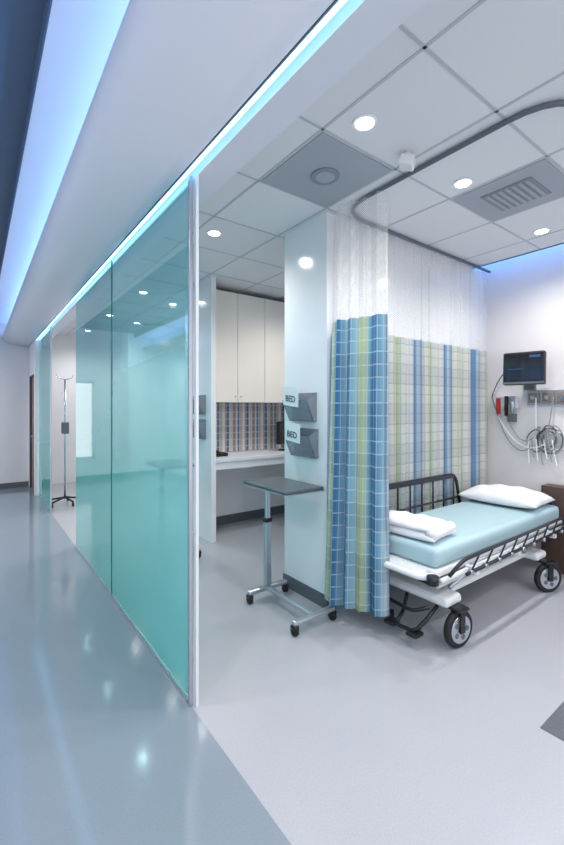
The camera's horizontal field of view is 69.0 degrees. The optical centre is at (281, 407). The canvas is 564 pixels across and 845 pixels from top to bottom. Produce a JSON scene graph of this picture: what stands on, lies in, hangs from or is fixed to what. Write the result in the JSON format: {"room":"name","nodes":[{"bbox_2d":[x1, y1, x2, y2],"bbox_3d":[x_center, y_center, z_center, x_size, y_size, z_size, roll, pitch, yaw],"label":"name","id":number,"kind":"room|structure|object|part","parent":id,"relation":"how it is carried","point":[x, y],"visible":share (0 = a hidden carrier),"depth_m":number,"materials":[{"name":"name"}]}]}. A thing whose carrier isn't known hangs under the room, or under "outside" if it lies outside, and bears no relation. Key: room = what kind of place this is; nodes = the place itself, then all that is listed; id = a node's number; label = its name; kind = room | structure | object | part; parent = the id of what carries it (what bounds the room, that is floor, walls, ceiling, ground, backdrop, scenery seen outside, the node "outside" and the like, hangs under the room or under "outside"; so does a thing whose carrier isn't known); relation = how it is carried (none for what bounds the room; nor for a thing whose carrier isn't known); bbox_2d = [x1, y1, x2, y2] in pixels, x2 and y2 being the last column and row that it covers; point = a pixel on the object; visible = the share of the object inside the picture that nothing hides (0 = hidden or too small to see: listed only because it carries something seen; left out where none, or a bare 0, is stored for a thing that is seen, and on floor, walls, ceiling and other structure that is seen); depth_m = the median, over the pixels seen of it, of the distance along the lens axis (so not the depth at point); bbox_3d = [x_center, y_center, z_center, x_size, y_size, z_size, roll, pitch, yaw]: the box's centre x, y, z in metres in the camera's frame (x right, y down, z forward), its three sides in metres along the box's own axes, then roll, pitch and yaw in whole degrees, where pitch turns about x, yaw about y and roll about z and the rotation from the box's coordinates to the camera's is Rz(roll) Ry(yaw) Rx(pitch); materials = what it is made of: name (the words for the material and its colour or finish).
{"room":"hospital room","nodes":[
{"label":"hospital room","id":0,"kind":"room"},
{"bbox_2d":[29,340,38,495],"bbox_3d":[-4.492,0.165,7.473,0.120,2.670,1.050,0,0,-37],"label":"wall","id":1,"kind":"structure","parent":0,"point":[34,347],"depth_m":7.05,"materials":[{"name":"white paint"}]},
{"bbox_2d":[30,374,33,488],"bbox_3d":[-4.521,0.451,7.483,0.145,2.098,0.796,0,0,-37],"label":"door","id":2,"kind":"structure","parent":1,"relation":"in","point":[31,376],"depth_m":7.65,"materials":[{"name":"brown"}]},
{"bbox_2d":[38,327,51,512],"bbox_3d":[-3.745,0.166,6.459,0.020,2.668,1.430,0,0,-37],"label":"sliding glass panel","id":3,"kind":"object","parent":1,"relation":"attached to","point":[45,342],"visible":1,"depth_m":6.34,"materials":[{"name":"teal glass"}]},
{"bbox_2d":[3,0,333,346],"bbox_3d":[-1.604,-1.394,3.171,0.420,0.452,11.400,0,0,-37],"label":"soffit","id":4,"kind":"structure","parent":1,"relation":"attached to","point":[175,72],"depth_m":1.67,"materials":[{"name":"white paint"}]},
{"bbox_2d":[36,0,348,339],"bbox_3d":[-1.408,-1.201,3.318,0.070,0.058,11.400,0,0,-37],"label":"strip light","id":5,"kind":"object","parent":1,"relation":"attached to","point":[333,9],"visible":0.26,"depth_m":1.65,"materials":[{"name":"glowing white-blue light diffuser"},{"name":"aluminium"}]},
{"bbox_2d":[38,0,427,339],"bbox_3d":[-1.322,-1.405,3.382,0.145,0.470,11.400,0,0,-37],"label":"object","id":6,"kind":"structure","parent":1,"relation":"attached to","point":[359,26],"depth_m":1.62,"materials":[{"name":"white paint"}]},
{"bbox_2d":[111,175,192,706],"bbox_3d":[-0.904,0.166,2.661,0.020,2.668,1.495,0,0,-37],"label":"sliding glass panel","id":7,"kind":"object","parent":6,"relation":"attached to","point":[152,448],"visible":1,"depth_m":2.42,"materials":[{"name":"teal glass"}]},
{"bbox_3d":[-0.913,0.156,2.673,0.001,2.648,1.465,0,0,-37],"label":"pane","id":8,"kind":"part","parent":7,"relation":"part of","materials":[{"name":"teal glass"}]},
{"bbox_2d":[0,324,119,483],"bbox_3d":[-4.466,-0.175,8.223,6.100,3.350,0.120,0,0,-37],"label":"wall","id":9,"kind":"structure","parent":0,"point":[88,359],"depth_m":8.16,"materials":[{"name":"white paint"}]},
{"bbox_2d":[0,481,28,488],"bbox_3d":[-5.844,1.450,7.110,2.560,0.100,0.012,0,0,-37],"label":"baseboard","id":10,"kind":"structure","parent":9,"relation":"attached to","point":[25,483],"depth_m":7.71,"materials":[{"name":"grey"}]},
{"bbox_2d":[75,261,112,595],"bbox_3d":[-1.790,0.166,3.845,0.020,2.668,1.458,0,0,-37],"label":"sliding glass panel","id":11,"kind":"object","parent":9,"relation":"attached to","point":[93,425],"visible":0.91,"depth_m":3.65,"materials":[{"name":"teal glass"}]},
{"bbox_3d":[-1.792,0.156,3.848,0.001,2.648,1.450,0,0,-37],"label":"pane","id":12,"kind":"part","parent":11,"relation":"part of","materials":[{"name":"teal glass"}]},
{"bbox_2d":[0,0,129,324],"bbox_3d":[-2.361,-1.620,2.605,2.740,0.140,11.400,0,0,-37],"label":"light","id":13,"kind":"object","parent":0,"point":[54,54],"depth_m":2.10,"materials":[{"name":"blue paint"}]},
{"bbox_2d":[120,322,184,407],"bbox_3d":[-1.860,0.018,7.912,2.300,2.965,0.500,0,0,-37],"label":"wall","id":14,"kind":"structure","parent":0,"point":[152,358],"depth_m":7.30,"materials":[{"name":"white"}]},
{"bbox_2d":[193,276,215,542],"bbox_3d":[-0.936,0.018,4.807,0.060,2.965,0.580,0,0,-37],"label":"wall","id":15,"kind":"structure","parent":0,"point":[207,288],"depth_m":4.63,"materials":[{"name":"white paint"}]},
{"bbox_2d":[186,395,205,414],"bbox_3d":[-0.997,-0.039,4.749,0.107,0.226,0.305,0,0,-37],"label":"file holder","id":16,"kind":"object","parent":15,"relation":"attached to","point":[202,398],"visible":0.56,"depth_m":4.65,"materials":[{"name":"grey plastic"}]},
{"bbox_2d":[193,419,205,438],"bbox_3d":[-0.997,0.241,4.749,0.107,0.226,0.305,0,0,-37],"label":"file holder","id":17,"kind":"object","parent":15,"relation":"attached to","point":[202,422],"visible":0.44,"depth_m":4.65,"materials":[{"name":"grey plastic"}]},
{"bbox_2d":[185,289,284,516],"bbox_3d":[-0.249,0.018,5.758,2.300,2.965,0.120,0,0,-37],"label":"wall","id":18,"kind":"structure","parent":0,"point":[232,497],"depth_m":5.44,"materials":[{"name":"white paint"}]},
{"bbox_2d":[216,289,284,402],"bbox_3d":[-0.090,-0.735,5.559,2.185,1.330,0.380,0,0,-37],"label":"upper cabinet","id":19,"kind":"object","parent":18,"relation":"attached to","point":[250,330],"visible":0.33,"depth_m":5.10,"materials":[{"name":"white laminate"}]},
{"bbox_2d":[216,505,284,525],"bbox_3d":[-0.193,1.445,5.717,2.220,0.110,0.012,0,0,-37],"label":"baseboard","id":20,"kind":"structure","parent":18,"relation":"attached to","point":[252,514],"depth_m":5.51,"materials":[{"name":"grey"}]},
{"bbox_2d":[216,403,284,451],"bbox_3d":[-0.201,0.251,5.707,2.185,0.638,0.001,0,0,-37],"label":"backsplash panel","id":21,"kind":"object","parent":18,"relation":"attached to","point":[239,426],"visible":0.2,"depth_m":5.51,"materials":[{"name":"multicoloured tile"}]},
{"bbox_2d":[0,482,563,844],"bbox_3d":[-1.016,1.524,3.611,6.100,0.052,11.400,0,0,-37],"label":"floor","id":22,"kind":"structure","parent":0,"point":[352,728],"depth_m":2.01,"materials":[{"name":"plastic"}]},
{"bbox_2d":[52,374,75,507],"bbox_3d":[-3.368,0.489,6.410,0.458,2.022,0.516,0,0,-37],"label":"pole","id":23,"kind":"object","parent":22,"relation":"on","point":[64,425],"visible":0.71,"depth_m":6.38,"materials":[{"name":"silver metal"}]},
{"bbox_2d":[194,175,198,707],"bbox_3d":[-0.431,0.166,2.066,0.014,2.668,0.025,0,0,-37],"label":"jamb","id":24,"kind":"object","parent":22,"relation":"on","point":[196,178],"depth_m":2.06,"materials":[{"name":"silver metal"}]},
{"bbox_2d":[216,448,284,469],"bbox_3d":[-0.033,1.038,5.482,2.185,0.925,0.580,0,0,-37],"label":"desk","id":25,"kind":"object","parent":22,"relation":"on","point":[239,459],"visible":0.23,"depth_m":4.96,"materials":[{"name":"white"}]},
{"bbox_2d":[216,450,227,456],"bbox_3d":[-0.762,0.537,4.925,0.160,0.075,0.200,0,0,-37],"label":"desk phone","id":26,"kind":"object","parent":25,"relation":"on","point":[218,454],"visible":0.62,"depth_m":4.84,"materials":[{"name":"black plastic"}]},
{"bbox_2d":[276,421,284,450],"bbox_3d":[0.087,0.377,5.591,0.170,0.394,0.460,0,0,42],"label":"desktop monitor","id":27,"kind":"object","parent":25,"relation":"on","point":[280,426],"visible":0.39,"depth_m":5.43,"materials":[{"name":"black plastic"}]},
{"bbox_2d":[242,476,336,636],"bbox_3d":[0.029,1.040,3.081,0.408,0.920,0.738,0,0,-37],"label":"table","id":28,"kind":"object","parent":22,"relation":"on","point":[285,487],"visible":1,"depth_m":3.12,"materials":[{"name":"grey metal"}]},
{"bbox_2d":[384,473,563,647],"bbox_3d":[1.521,1.053,3.288,2.079,0.894,0.817,0,0,-37],"label":"stretcher","id":29,"kind":"object","parent":22,"relation":"on","point":[488,536],"visible":0.73,"depth_m":2.85,"materials":[{"name":"teal"}]},
{"bbox_2d":[389,510,457,541],"bbox_3d":[0.914,0.808,2.879,0.348,0.130,0.504,0,0,-43],"label":"folded blanket","id":30,"kind":"object","parent":29,"relation":"on","point":[423,527],"visible":0.91,"depth_m":2.75,"materials":[{"name":"white fabric"}]},
{"bbox_3d":[1.533,0.938,3.351,1.930,0.125,0.630,0,0,-37],"label":"mattress","id":31,"kind":"part","parent":29,"relation":"part of","materials":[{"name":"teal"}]},
{"bbox_3d":[1.498,1.127,3.313,2.072,0.255,0.721,0,0,-37],"label":"frame","id":32,"kind":"part","parent":29,"relation":"part of","materials":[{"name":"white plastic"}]},
{"bbox_2d":[458,484,554,508],"bbox_3d":[2.051,0.793,3.769,0.480,0.160,0.680,0,0,-40],"label":"bed pillow","id":33,"kind":"object","parent":29,"relation":"on","point":[513,496],"visible":1,"depth_m":3.62,"materials":[{"name":"white fabric"}]},
{"bbox_2d":[541,483,563,574],"bbox_3d":[2.604,1.110,3.709,0.157,0.780,0.420,0,0,-37],"label":"base cabinet","id":34,"kind":"object","parent":22,"relation":"on","point":[554,548],"visible":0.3,"depth_m":3.72,"materials":[{"name":"brown wood"}]},
{"bbox_2d":[58,0,563,339],"bbox_3d":[0.081,-1.606,4.432,3.360,0.288,11.400,0,0,-37],"label":"ceiling","id":35,"kind":"structure","parent":0,"point":[452,71],"depth_m":2.38,"materials":[{"name":"tile"}]},
{"bbox_2d":[206,229,221,236],"bbox_3d":[-0.567,-1.460,3.429,0.128,0.009,0.128,0,0,-37],"label":"recessed light","id":36,"kind":"object","parent":35,"relation":"in","point":[215,233],"visible":1,"depth_m":3.42,"materials":[{"name":"white ceramic"}]},
{"bbox_2d":[262,132,391,206],"bbox_3d":[0.271,-1.455,2.576,0.570,0.018,0.580,0,0,-37],"label":"speaker grille","id":37,"kind":"object","parent":35,"relation":"in","point":[326,170],"depth_m":2.53,"materials":[{"name":"grey metal"}]},
{"bbox_2d":[352,114,377,131],"bbox_3d":[0.425,-1.460,2.103,0.128,0.009,0.128,0,0,-37],"label":"recessed light","id":38,"kind":"object","parent":35,"relation":"in","point":[363,122],"visible":1,"depth_m":2.10,"materials":[{"name":"white ceramic"}]},
{"bbox_2d":[398,150,415,171],"bbox_3d":[0.717,-1.416,2.347,0.113,0.097,0.113,0,0,-37],"label":"ceiling sensor","id":39,"kind":"object","parent":35,"relation":"attached to","point":[407,161],"depth_m":2.32,"materials":[{"name":"white plastic"}]},
{"bbox_2d":[351,100,563,272],"bbox_3d":[1.749,-1.447,3.101,2.244,0.028,1.498,0,0,-37],"label":"track","id":40,"kind":"object","parent":35,"relation":"attached to","point":[557,103],"visible":1,"depth_m":2.45,"materials":[{"name":"grey metal"}]},
{"bbox_2d":[324,314,389,616],"bbox_3d":[0.490,-0.029,2.868,0.336,2.799,0.474,0,0,-19],"label":"privacy curtain","id":41,"kind":"object","parent":40,"relation":"hanging from","point":[357,542],"visible":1,"depth_m":2.78,"materials":[{"name":"fabric"}]},
{"bbox_2d":[388,335,486,513],"bbox_3d":[1.407,-0.040,3.780,1.933,2.779,0.073,0,0,-37],"label":"privacy curtain","id":42,"kind":"object","parent":40,"relation":"hanging from","point":[437,393],"visible":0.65,"depth_m":3.76,"materials":[{"name":"fabric"}]},
{"bbox_2d":[452,177,473,188],"bbox_3d":[1.177,-1.460,2.667,0.128,0.009,0.128,0,0,-37],"label":"recessed light","id":43,"kind":"object","parent":35,"relation":"in","point":[465,182],"visible":1,"depth_m":2.66,"materials":[{"name":"white ceramic"}]},
{"bbox_2d":[453,158,563,220],"bbox_3d":[1.597,-1.456,2.806,0.570,0.017,0.580,0,0,-37],"label":"ceiling air vent","id":44,"kind":"object","parent":35,"relation":"in","point":[540,182],"depth_m":2.76,"materials":[{"name":"white metal"}]},
{"bbox_2d":[532,227,550,234],"bbox_3d":[2.146,-1.460,3.391,0.128,0.009,0.128,0,0,-37],"label":"recessed light","id":45,"kind":"object","parent":35,"relation":"in","point":[539,231],"visible":1,"depth_m":3.38,"materials":[{"name":"white ceramic"}]},
{"bbox_2d":[285,212,482,593],"bbox_3d":[1.099,0.018,3.957,2.300,2.965,0.520,0,0,-37],"label":"wall","id":46,"kind":"structure","parent":0,"point":[336,267],"depth_m":3.34,"materials":[{"name":"white paint"}]},
{"bbox_2d":[282,386,316,421],"bbox_3d":[0.129,-0.036,3.231,0.121,0.280,0.305,0,0,-37],"label":"file holder","id":47,"kind":"object","parent":46,"relation":"attached to","point":[298,406],"depth_m":3.20,"materials":[{"name":"grey plastic"}]},
{"bbox_2d":[284,421,318,458],"bbox_3d":[0.141,0.244,3.215,0.121,0.279,0.305,0,0,-37],"label":"file holder","id":48,"kind":"object","parent":46,"relation":"attached to","point":[303,442],"depth_m":3.18,"materials":[{"name":"grey plastic"}]},
{"bbox_2d":[283,573,328,607],"bbox_3d":[1.087,1.450,3.948,2.290,0.100,0.540,0,0,-37],"label":"baseboard","id":49,"kind":"structure","parent":46,"relation":"attached to","point":[306,591],"depth_m":3.23,"materials":[{"name":"grey"}]},
{"bbox_2d":[475,244,563,548],"bbox_3d":[1.475,-0.175,5.474,0.120,3.350,11.400,0,0,-37],"label":"wall","id":50,"kind":"structure","parent":0,"point":[523,295],"depth_m":4.11,"materials":[{"name":"white paint"}]},
{"bbox_2d":[496,396,518,421],"bbox_3d":[2.293,0.010,4.195,0.102,0.260,0.210,0,0,-37],"label":"diagnostic instrument holder","id":51,"kind":"object","parent":50,"relation":"attached to","point":[512,402],"visible":1,"depth_m":4.15,"materials":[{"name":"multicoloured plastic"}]},
{"bbox_2d":[503,350,545,389],"bbox_3d":[2.357,-0.355,3.927,0.320,0.350,0.355,0,0,-37],"label":"patient monitor","id":52,"kind":"object","parent":50,"relation":"attached to","point":[528,369],"visible":1,"depth_m":3.84,"materials":[{"name":"black plastic"}]},
{"bbox_2d":[492,374,563,465],"bbox_3d":[2.420,0.080,4.037,0.088,0.923,0.685,0,0,-37],"label":"cables","id":53,"kind":"object","parent":50,"relation":"attached to","point":[538,441],"visible":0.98,"depth_m":3.92,"materials":[{"name":"rubber"},{"name":"plastic"},{"name":"chrome"}]},
{"bbox_2d":[527,390,563,404],"bbox_3d":[2.523,-0.100,3.910,0.075,0.136,0.307,0,0,-37],"label":"outlets","id":54,"kind":"object","parent":50,"relation":"attached to","point":[544,397],"visible":1,"depth_m":3.88,"materials":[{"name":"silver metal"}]}
]}

